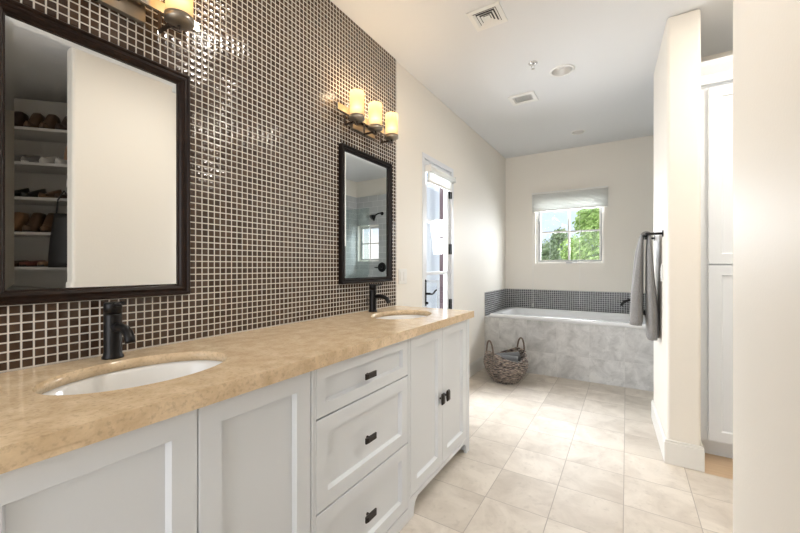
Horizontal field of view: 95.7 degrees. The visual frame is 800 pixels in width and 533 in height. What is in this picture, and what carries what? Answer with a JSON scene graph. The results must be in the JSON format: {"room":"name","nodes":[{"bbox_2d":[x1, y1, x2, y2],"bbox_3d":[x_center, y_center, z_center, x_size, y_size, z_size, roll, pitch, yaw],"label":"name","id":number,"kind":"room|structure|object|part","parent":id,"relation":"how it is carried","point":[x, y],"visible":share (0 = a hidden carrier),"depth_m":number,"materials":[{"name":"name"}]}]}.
{"room":"bathroom","nodes":[
{"label":"bathroom","id":0,"kind":"room"},
{"bbox_2d":[2,61,504,372],"bbox_3d":[-0.342,-0.163,2.257,0.080,2.720,7.063,0,0,32],"label":"wall","id":1,"kind":"structure","parent":0,"point":[426,125],"depth_m":3.68,"materials":[{"name":"white paint"}]},
{"bbox_2d":[0,0,189,305],"bbox_3d":[-0.949,-0.310,1.166,0.030,0.830,0.524,0,0,32],"label":"wall mirror","id":2,"kind":"object","parent":1,"relation":"attached to","point":[95,131],"visible":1,"depth_m":1.12,"materials":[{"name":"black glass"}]},
{"bbox_2d":[93,0,198,33],"bbox_3d":[-0.898,-0.919,1.131,0.154,0.194,0.570,0,0,32],"label":"wall sconce","id":3,"kind":"object","parent":1,"relation":"attached to","point":[178,14],"visible":1,"depth_m":1.24,"materials":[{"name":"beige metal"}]},
{"bbox_3d":[-0.954,-0.902,1.166,0.022,0.115,0.230,0,0,32],"label":"wall plate","id":4,"kind":"part","parent":3,"relation":"part of","materials":[{"name":"silver metal"}]},
{"bbox_3d":[-0.810,-0.860,1.272,0.075,0.075,0.048,0,0,32],"label":"arm","id":5,"kind":"part","parent":3,"relation":"part of","materials":[{"name":"brown metal"}]},
{"bbox_3d":[-0.774,-0.940,1.270,0.085,0.153,0.085,0,0,32],"label":"lamp shade","id":6,"kind":"part","parent":3,"relation":"part of","materials":[{"name":"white glass"}]},
{"bbox_2d":[0,0,395,372],"bbox_3d":[-0.787,-0.617,1.462,0.009,1.810,2.843,0,0,32],"label":"backsplash","id":7,"kind":"structure","parent":1,"relation":"attached to","point":[268,78],"depth_m":1.63,"materials":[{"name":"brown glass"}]},
{"bbox_2d":[339,143,391,283],"bbox_3d":[-0.207,-0.310,2.351,0.030,0.830,0.535,0,0,32],"label":"wall mirror","id":8,"kind":"object","parent":1,"relation":"attached to","point":[365,180],"visible":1,"depth_m":2.32,"materials":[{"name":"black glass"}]},
{"bbox_2d":[336,89,397,143],"bbox_3d":[-0.179,-0.919,2.278,0.154,0.194,0.570,0,0,32],"label":"wall sconce","id":9,"kind":"object","parent":1,"relation":"attached to","point":[368,127],"visible":1,"depth_m":2.23,"materials":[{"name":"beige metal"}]},
{"bbox_3d":[-0.286,-0.860,2.108,0.075,0.075,0.048,0,0,32],"label":"arm","id":10,"kind":"part","parent":9,"relation":"part of","materials":[{"name":"brown metal"}]},
{"bbox_3d":[-0.250,-0.940,2.106,0.085,0.153,0.085,0,0,32],"label":"lamp shade","id":11,"kind":"part","parent":9,"relation":"part of","materials":[{"name":"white glass"}]},
{"bbox_3d":[-0.235,-0.902,2.313,0.022,0.115,0.230,0,0,32],"label":"wall plate","id":12,"kind":"part","parent":9,"relation":"part of","materials":[{"name":"silver metal"}]},
{"bbox_3d":[-0.189,-0.860,2.263,0.075,0.075,0.048,0,0,32],"label":"arm","id":13,"kind":"part","parent":9,"relation":"part of","materials":[{"name":"brown metal"}]},
{"bbox_3d":[-0.153,-0.940,2.261,0.085,0.153,0.085,0,0,32],"label":"lamp shade","id":14,"kind":"part","parent":9,"relation":"part of","materials":[{"name":"white glass"}]},
{"bbox_3d":[-0.092,-0.860,2.418,0.075,0.075,0.048,0,0,32],"label":"arm","id":15,"kind":"part","parent":9,"relation":"part of","materials":[{"name":"brown metal"}]},
{"bbox_3d":[-0.056,-0.940,2.417,0.085,0.153,0.085,0,0,32],"label":"lamp shade","id":16,"kind":"part","parent":9,"relation":"part of","materials":[{"name":"white glass"}]},
{"bbox_2d":[398,269,406,283],"bbox_3d":[0.022,0.075,2.753,0.010,0.115,0.116,0,0,32],"label":"wall switch","id":17,"kind":"object","parent":1,"relation":"attached to","point":[402,273],"visible":1,"depth_m":2.74,"materials":[{"name":"white plastic"}]},
{"bbox_2d":[422,152,452,308],"bbox_3d":[0.342,0.119,3.303,0.124,2.155,0.640,0,0,32],"label":"door","id":18,"kind":"structure","parent":1,"relation":"in","point":[426,159],"depth_m":3.48,"materials":[{"name":"white paint"}]},
{"bbox_3d":[0.265,0.224,3.124,0.064,0.227,0.139,0,0,32],"label":"handle","id":19,"kind":"part","parent":18,"relation":"part of","materials":[{"name":"black metal"}]},
{"bbox_2d":[425,164,455,191],"bbox_3d":[0.373,-0.789,3.283,0.069,0.143,0.528,0,0,32],"label":"door blind","id":20,"kind":"object","parent":1,"relation":"attached to","point":[436,177],"visible":0.94,"depth_m":3.25,"materials":[{"name":"white fabric"}]},
{"bbox_3d":[0.370,-0.729,3.291,0.016,0.022,0.498,0,0,32],"label":"rail","id":21,"kind":"part","parent":20,"relation":"part of","materials":[{"name":"white plastic"}]},
{"bbox_2d":[469,355,484,377],"bbox_3d":[0.791,1.127,3.974,0.016,0.140,0.855,0,0,32],"label":"baseboard","id":22,"kind":"structure","parent":1,"relation":"attached to","point":[477,365],"depth_m":4.07,"materials":[{"name":"white paint"}]},
{"bbox_2d":[484,289,505,315],"bbox_3d":[1.252,0.456,4.718,0.008,0.289,0.882,0,0,32],"label":"trim","id":23,"kind":"structure","parent":1,"relation":"attached to","point":[494,301],"depth_m":4.65,"materials":[{"name":"grey tile"}]},
{"bbox_2d":[330,0,732,157],"bbox_3d":[1.268,-1.623,1.249,4.018,0.200,7.063,0,0,32],"label":"ceiling","id":24,"kind":"structure","parent":0,"point":[612,46],"depth_m":2.62,"materials":[{"name":"white paint"}]},
{"bbox_2d":[466,1,507,31],"bbox_3d":[0.533,-1.518,2.207,0.196,0.009,0.196,0,0,32],"label":"ceiling vent","id":25,"kind":"object","parent":24,"relation":"in","point":[491,15],"visible":1,"depth_m":2.20,"materials":[{"name":"white plastic"}]},
{"bbox_2d":[508,91,537,105],"bbox_3d":[1.113,-1.517,3.270,0.224,0.012,0.196,0,0,32],"label":"exhaust fan","id":26,"kind":"object","parent":24,"relation":"attached to","point":[527,97],"visible":1,"depth_m":3.27,"materials":[{"name":"white plastic"}]},
{"bbox_2d":[513,94,531,102],"bbox_3d":[1.113,-1.518,3.270,0.156,0.001,0.124,0,0,32],"label":"grille","id":27,"kind":"object","parent":26,"relation":"attached to","point":[526,98],"depth_m":3.27,"materials":[{"name":"white plastic"}]},
{"bbox_2d":[529,61,537,69],"bbox_3d":[0.996,-1.500,2.708,0.064,0.046,0.064,0,0,32],"label":"sprinkler","id":28,"kind":"object","parent":24,"relation":"attached to","point":[532,63],"visible":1,"depth_m":2.70,"materials":[{"name":"silver metal"}]},
{"bbox_2d":[549,64,574,76],"bbox_3d":[1.259,-1.555,2.812,0.180,0.076,0.180,0,0,32],"label":"recessed light","id":29,"kind":"object","parent":24,"relation":"in","point":[565,69],"visible":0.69,"depth_m":2.85,"materials":[{"name":"white plastic"}]},
{"bbox_2d":[571,130,584,134],"bbox_3d":[2.016,-1.555,4.097,0.148,0.076,0.148,0,0,32],"label":"recessed light","id":30,"kind":"object","parent":24,"relation":"in","point":[575,132],"visible":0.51,"depth_m":4.13,"materials":[{"name":"white plastic"}]},
{"bbox_2d":[399,367,732,532],"bbox_3d":[1.268,1.237,1.249,4.018,0.080,7.063,0,0,32],"label":"floor","id":31,"kind":"structure","parent":0,"point":[546,454],"depth_m":2.09,"materials":[{"name":"tile"}]},
{"bbox_2d":[0,370,313,532],"bbox_3d":[-0.722,0.764,0.992,0.600,0.865,0.795,0,0,32],"label":"vanity cabinet","id":32,"kind":"object","parent":31,"relation":"on","point":[243,463],"visible":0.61,"depth_m":0.85,"materials":[{"name":"white paint"}]},
{"bbox_3d":[-0.593,0.715,0.710,0.022,0.760,0.378,0,0,32],"label":"door","id":33,"kind":"part","parent":32,"relation":"part of","materials":[{"name":"white paint"}]},
{"bbox_2d":[0,306,473,473],"bbox_3d":[-0.359,0.310,1.577,0.594,0.042,2.232,0,0,32],"label":"countertop","id":34,"kind":"structure","parent":32,"relation":"on","point":[35,427],"depth_m":0.98,"materials":[{"name":"stone"}]},
{"bbox_2d":[101,301,135,359],"bbox_3d":[-0.873,0.198,1.123,0.186,0.182,0.057,0,0,32],"label":"faucet","id":35,"kind":"object","parent":34,"relation":"on","point":[113,328],"visible":1,"depth_m":1.12,"materials":[{"name":"black metal"}]},
{"bbox_3d":[-0.877,0.118,1.125,0.076,0.022,0.012,0,0,32],"label":"lever","id":36,"kind":"part","parent":35,"relation":"part of","materials":[{"name":"black metal"}]},
{"bbox_3d":[-0.845,0.204,1.105,0.121,0.057,0.026,0,0,32],"label":"spout","id":37,"kind":"part","parent":35,"relation":"part of","materials":[{"name":"black metal"}]},
{"bbox_2d":[42,360,221,394],"bbox_3d":[-0.720,0.395,1.022,0.363,0.151,0.497,0,0,32],"label":"sink","id":38,"kind":"object","parent":34,"relation":"in","point":[149,374],"visible":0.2,"depth_m":1.14,"materials":[{"name":"white ceramic"}]},
{"bbox_2d":[366,283,390,311],"bbox_3d":[-0.138,0.198,2.296,0.186,0.182,0.057,0,0,32],"label":"faucet","id":39,"kind":"object","parent":34,"relation":"on","point":[373,295],"visible":1,"depth_m":2.30,"materials":[{"name":"black metal"}]},
{"bbox_3d":[-0.111,0.204,2.278,0.121,0.057,0.026,0,0,32],"label":"spout","id":40,"kind":"part","parent":39,"relation":"part of","materials":[{"name":"black metal"}]},
{"bbox_2d":[378,315,424,318],"bbox_3d":[0.011,0.395,2.190,0.363,0.151,0.497,0,0,32],"label":"sink","id":41,"kind":"object","parent":34,"relation":"in","point":[391,316],"visible":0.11,"depth_m":2.38,"materials":[{"name":"white ceramic"}]},
{"bbox_3d":[-0.395,0.715,1.026,0.022,0.760,0.362,0,0,32],"label":"door","id":42,"kind":"part","parent":32,"relation":"part of","materials":[{"name":"white paint"}]},
{"bbox_2d":[314,339,408,532],"bbox_3d":[-0.349,0.764,1.588,0.600,0.865,0.606,0,0,32],"label":"drawers","id":43,"kind":"object","parent":31,"relation":"on","point":[361,402],"visible":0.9,"depth_m":1.41,"materials":[{"name":"white paint"}]},
{"bbox_3d":[-0.129,0.980,1.450,0.022,0.303,0.588,0,0,32],"label":"drawer","id":44,"kind":"part","parent":43,"relation":"part of","materials":[{"name":"white paint"}]},
{"bbox_3d":[-0.129,0.667,1.450,0.022,0.309,0.588,0,0,32],"label":"drawer","id":45,"kind":"part","parent":43,"relation":"part of","materials":[{"name":"white paint"}]},
{"bbox_3d":[-0.129,0.421,1.450,0.022,0.172,0.588,0,0,32],"label":"drawer","id":46,"kind":"part","parent":43,"relation":"part of","materials":[{"name":"white paint"}]},
{"bbox_3d":[-0.118,0.975,1.419,0.029,0.022,0.068,0,0,32],"label":"knob","id":47,"kind":"part","parent":43,"relation":"part of","materials":[{"name":"brown metal"}]},
{"bbox_3d":[-0.118,0.672,1.419,0.029,0.022,0.068,0,0,32],"label":"knob","id":48,"kind":"part","parent":43,"relation":"part of","materials":[{"name":"brown metal"}]},
{"bbox_3d":[-0.118,0.425,1.419,0.029,0.022,0.068,0,0,32],"label":"knob","id":49,"kind":"part","parent":43,"relation":"part of","materials":[{"name":"brown metal"}]},
{"bbox_2d":[409,319,468,519],"bbox_3d":[0.017,0.764,2.172,0.600,0.865,0.770,0,0,32],"label":"vanity cabinet","id":50,"kind":"object","parent":31,"relation":"on","point":[439,358],"visible":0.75,"depth_m":1.96,"materials":[{"name":"white paint"}]},
{"bbox_3d":[0.134,0.715,1.870,0.022,0.760,0.349,0,0,32],"label":"door","id":51,"kind":"part","parent":50,"relation":"part of","materials":[{"name":"white paint"}]},
{"bbox_3d":[0.230,0.722,1.975,0.029,0.060,0.028,0,0,32],"label":"knob","id":52,"kind":"part","parent":50,"relation":"part of","materials":[{"name":"brown metal"}]},
{"bbox_3d":[0.265,0.722,2.031,0.029,0.060,0.028,0,0,32],"label":"knob","id":53,"kind":"part","parent":50,"relation":"part of","materials":[{"name":"brown metal"}]},
{"bbox_3d":[0.322,0.715,2.169,0.022,0.760,0.350,0,0,32],"label":"door","id":54,"kind":"part","parent":50,"relation":"part of","materials":[{"name":"white paint"}]},
{"bbox_2d":[483,337,528,384],"bbox_3d":[1.107,0.976,3.791,0.455,0.445,0.454,0,0,43],"label":"wicker basket","id":55,"kind":"object","parent":31,"relation":"on","point":[511,372],"visible":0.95,"depth_m":3.64,"materials":[{"name":"brown wicker"}]},
{"bbox_3d":[0.922,0.828,3.717,0.029,0.149,0.128,0,0,-22],"label":"handle","id":56,"kind":"part","parent":55,"relation":"part of","materials":[{"name":"brown wicker"}]},
{"bbox_2d":[492,354,517,361],"bbox_3d":[1.078,0.958,3.724,0.255,0.106,0.099,0,0,12],"label":"rolled towel","id":57,"kind":"object","parent":55,"relation":"in","point":[507,357],"visible":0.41,"depth_m":3.68,"materials":[{"name":"grey fabric"}]},
{"bbox_2d":[495,352,520,359],"bbox_3d":[1.141,0.958,3.841,0.255,0.102,0.096,0,0,-2],"label":"rolled towel","id":58,"kind":"object","parent":55,"relation":"in","point":[506,353],"visible":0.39,"depth_m":3.81,"materials":[{"name":"grey fabric"}]},
{"bbox_3d":[1.292,0.827,3.865,0.027,0.148,0.128,0,0,-22],"label":"handle","id":59,"kind":"part","parent":55,"relation":"part of","materials":[{"name":"brown wicker"}]},
{"bbox_2d":[484,315,653,391],"bbox_3d":[1.990,0.899,4.257,1.747,0.596,0.896,0,0,32],"label":"tub surround","id":60,"kind":"object","parent":31,"relation":"on","point":[608,355],"visible":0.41,"depth_m":3.79,"materials":[{"name":"grey tile"}]},
{"bbox_3d":[1.263,0.855,4.186,0.265,0.405,0.003,0,0,32],"label":"access panel","id":61,"kind":"part","parent":60,"relation":"part of","materials":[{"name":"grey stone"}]},
{"bbox_2d":[490,307,645,328],"bbox_3d":[1.979,0.778,4.255,1.605,0.438,0.887,0,0,32],"label":"bathtub","id":62,"kind":"object","parent":60,"relation":"on","point":[538,314],"visible":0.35,"depth_m":4.33,"materials":[{"name":"white ceramic"}]},
{"bbox_2d":[620,299,645,314],"bbox_3d":[2.736,0.469,4.236,0.272,0.179,0.077,0,0,32],"label":"tub filler","id":63,"kind":"object","parent":62,"relation":"on","point":[627,300],"visible":0.27,"depth_m":4.25,"materials":[{"name":"black metal"}]},
{"bbox_2d":[701,55,732,458],"bbox_3d":[2.440,-0.033,2.178,1.078,2.460,0.515,0,0,32],"label":"linen cabinet","id":64,"kind":"object","parent":31,"relation":"on","point":[716,74],"visible":0.42,"depth_m":2.23,"materials":[{"name":"white paint"}]},
{"bbox_3d":[2.322,-1.200,1.990,1.078,0.125,0.072,0,0,32],"label":"crown","id":65,"kind":"part","parent":64,"relation":"part of","materials":[{"name":"white paint"}]},
{"bbox_3d":[2.141,-0.564,2.133,0.500,1.098,0.020,0,0,32],"label":"door","id":66,"kind":"part","parent":64,"relation":"part of","materials":[{"name":"white paint"}]},
{"bbox_3d":[2.141,0.536,2.133,0.500,1.091,0.020,0,0,32],"label":"door","id":67,"kind":"part","parent":64,"relation":"part of","materials":[{"name":"white paint"}]},
{"bbox_2d":[505,135,653,292],"bbox_3d":[2.819,-0.163,4.356,3.048,2.720,0.150,0,0,32],"label":"wall","id":68,"kind":"structure","parent":0,"point":[626,166],"depth_m":4.54,"materials":[{"name":"white paint"}]},
{"bbox_2d":[532,185,607,211],"bbox_3d":[2.155,-0.218,4.640,0.890,1.530,0.070,0,0,32],"label":"window blind","id":69,"kind":"object","parent":68,"relation":"attached to","point":[590,197],"visible":1,"depth_m":4.61,"materials":[{"name":"white fabric"}]},
{"bbox_3d":[2.158,-0.741,4.645,0.886,0.019,0.050,0,0,32],"label":"rail","id":70,"kind":"part","parent":69,"relation":"part of","materials":[{"name":"white paint"}]},
{"bbox_2d":[536,207,603,263],"bbox_3d":[2.205,-0.458,4.726,0.810,0.840,0.075,0,0,32],"label":"window","id":71,"kind":"structure","parent":68,"relation":"in","point":[601,209],"depth_m":4.73,"materials":[{"name":"white paint"}]},
{"bbox_2d":[506,289,644,313],"bbox_3d":[2.218,0.456,4.639,1.727,0.289,0.008,0,0,32],"label":"tile backsplash","id":72,"kind":"structure","parent":68,"relation":"attached to","point":[595,301],"depth_m":4.65,"materials":[{"name":"grey tile"}]},
{"bbox_2d":[654,9,700,445],"bbox_3d":[1.882,-0.163,2.486,0.192,2.720,0.738,0,0,32],"label":"wall partition","id":73,"kind":"structure","parent":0,"point":[677,73],"depth_m":2.18,"materials":[{"name":"white paint"}]},
{"bbox_2d":[629,231,658,340],"bbox_3d":[1.749,0.131,2.597,0.174,0.744,0.362,0,0,32],"label":"bath towel","id":74,"kind":"object","parent":73,"relation":"attached to","point":[636,297],"visible":0.94,"depth_m":2.49,"materials":[{"name":"grey fabric"}]},
{"bbox_2d":[629,235,643,325],"bbox_3d":[1.718,0.097,2.631,0.087,0.623,0.337,0,0,32],"label":"drape","id":75,"kind":"object","parent":74,"relation":"hanging from","point":[636,297],"depth_m":2.50,"materials":[{"name":"grey fabric"}]},
{"bbox_2d":[645,235,658,340],"bbox_3d":[1.785,0.144,2.562,0.075,0.718,0.341,0,0,32],"label":"drape","id":76,"kind":"object","parent":74,"relation":"hanging from","point":[651,304],"depth_m":2.44,"materials":[{"name":"grey fabric"}]},
{"bbox_2d":[644,230,663,240],"bbox_3d":[1.787,-0.215,2.565,0.097,0.044,0.498,0,0,32],"label":"towel bar","id":77,"kind":"object","parent":73,"relation":"attached to","point":[662,232],"visible":0.85,"depth_m":2.37,"materials":[{"name":"black metal"}]},
{"bbox_2d":[660,264,662,281],"bbox_3d":[1.730,0.042,2.397,0.010,0.115,0.070,0,0,30],"label":"wall outlet","id":78,"kind":"object","parent":73,"relation":"attached to","point":[661,265],"visible":1,"depth_m":2.37,"materials":[{"name":"white plastic"}]},
{"bbox_2d":[651,400,704,471],"bbox_3d":[1.882,1.125,2.486,0.221,0.145,0.766,0,0,32],"label":"baseboard","id":79,"kind":"structure","parent":73,"relation":"attached to","point":[686,455],"depth_m":2.17,"materials":[{"name":"white paint"}]},
{"bbox_2d":[701,50,732,61],"bbox_3d":[2.957,-0.163,2.204,1.928,2.720,0.075,0,0,32],"label":"wall","id":80,"kind":"structure","parent":0,"point":[728,53],"depth_m":2.59,"materials":[{"name":"white paint"}]},
{"bbox_2d":[733,0,799,532],"bbox_3d":[1.092,-0.163,0.971,0.120,2.720,0.994,0,0,32],"label":"wall","id":81,"kind":"structure","parent":0,"point":[766,33],"depth_m":1.07,"materials":[{"name":"white paint"}]},
{"label":"outside","id":82,"kind":"structure","parent":0,"visible":0},
{"bbox_3d":[9.419,1.492,9.005,9.598,0.410,14.736,0,0,32],"label":"ground","id":83,"kind":"structure","parent":82,"visible":0},
{"bbox_2d":[557,207,598,259],"bbox_3d":[4.828,-0.281,7.976,2.516,3.564,1.312,0,0,21],"label":"tree","id":84,"kind":"object","parent":83,"relation":"on","point":[587,218],"visible":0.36,"depth_m":8.10,"materials":[{"name":"green plant"}]},
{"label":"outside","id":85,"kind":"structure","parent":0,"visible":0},
{"bbox_3d":[-2.893,1.492,10.073,12.401,0.410,26.000,0,0,32],"label":"paving","id":86,"kind":"object","parent":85,"visible":0},
{"bbox_2d":[427,280,438,307],"bbox_3d":[0.507,0.752,5.819,0.260,1.070,0.040,0,0,32],"label":"stand","id":87,"kind":"object","parent":86,"relation":"on","point":[430,281],"visible":0.25,"depth_m":5.74,"materials":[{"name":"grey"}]},
{"bbox_2d":[427,177,439,307],"bbox_3d":[0.278,-0.208,6.611,0.150,2.990,5.500,0,0,32],"label":"wall","id":88,"kind":"structure","parent":86,"relation":"on","point":[433,192],"depth_m":7.07,"materials":[{"name":"white paint"}]},
{"bbox_2d":[440,188,443,308],"bbox_3d":[0.834,-0.208,6.812,0.130,2.990,0.130,0,0,32],"label":"patio column","id":89,"kind":"structure","parent":86,"relation":"on","point":[441,189],"depth_m":6.76,"materials":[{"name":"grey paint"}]},
{"bbox_2d":[541,227,567,259],"bbox_3d":[4.268,0.183,10.631,1.129,2.638,1.525,0,0,-37],"label":"tree","id":90,"kind":"object","parent":86,"relation":"on","point":[547,253],"visible":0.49,"depth_m":10.28,"materials":[{"name":"green plant"}]}
]}

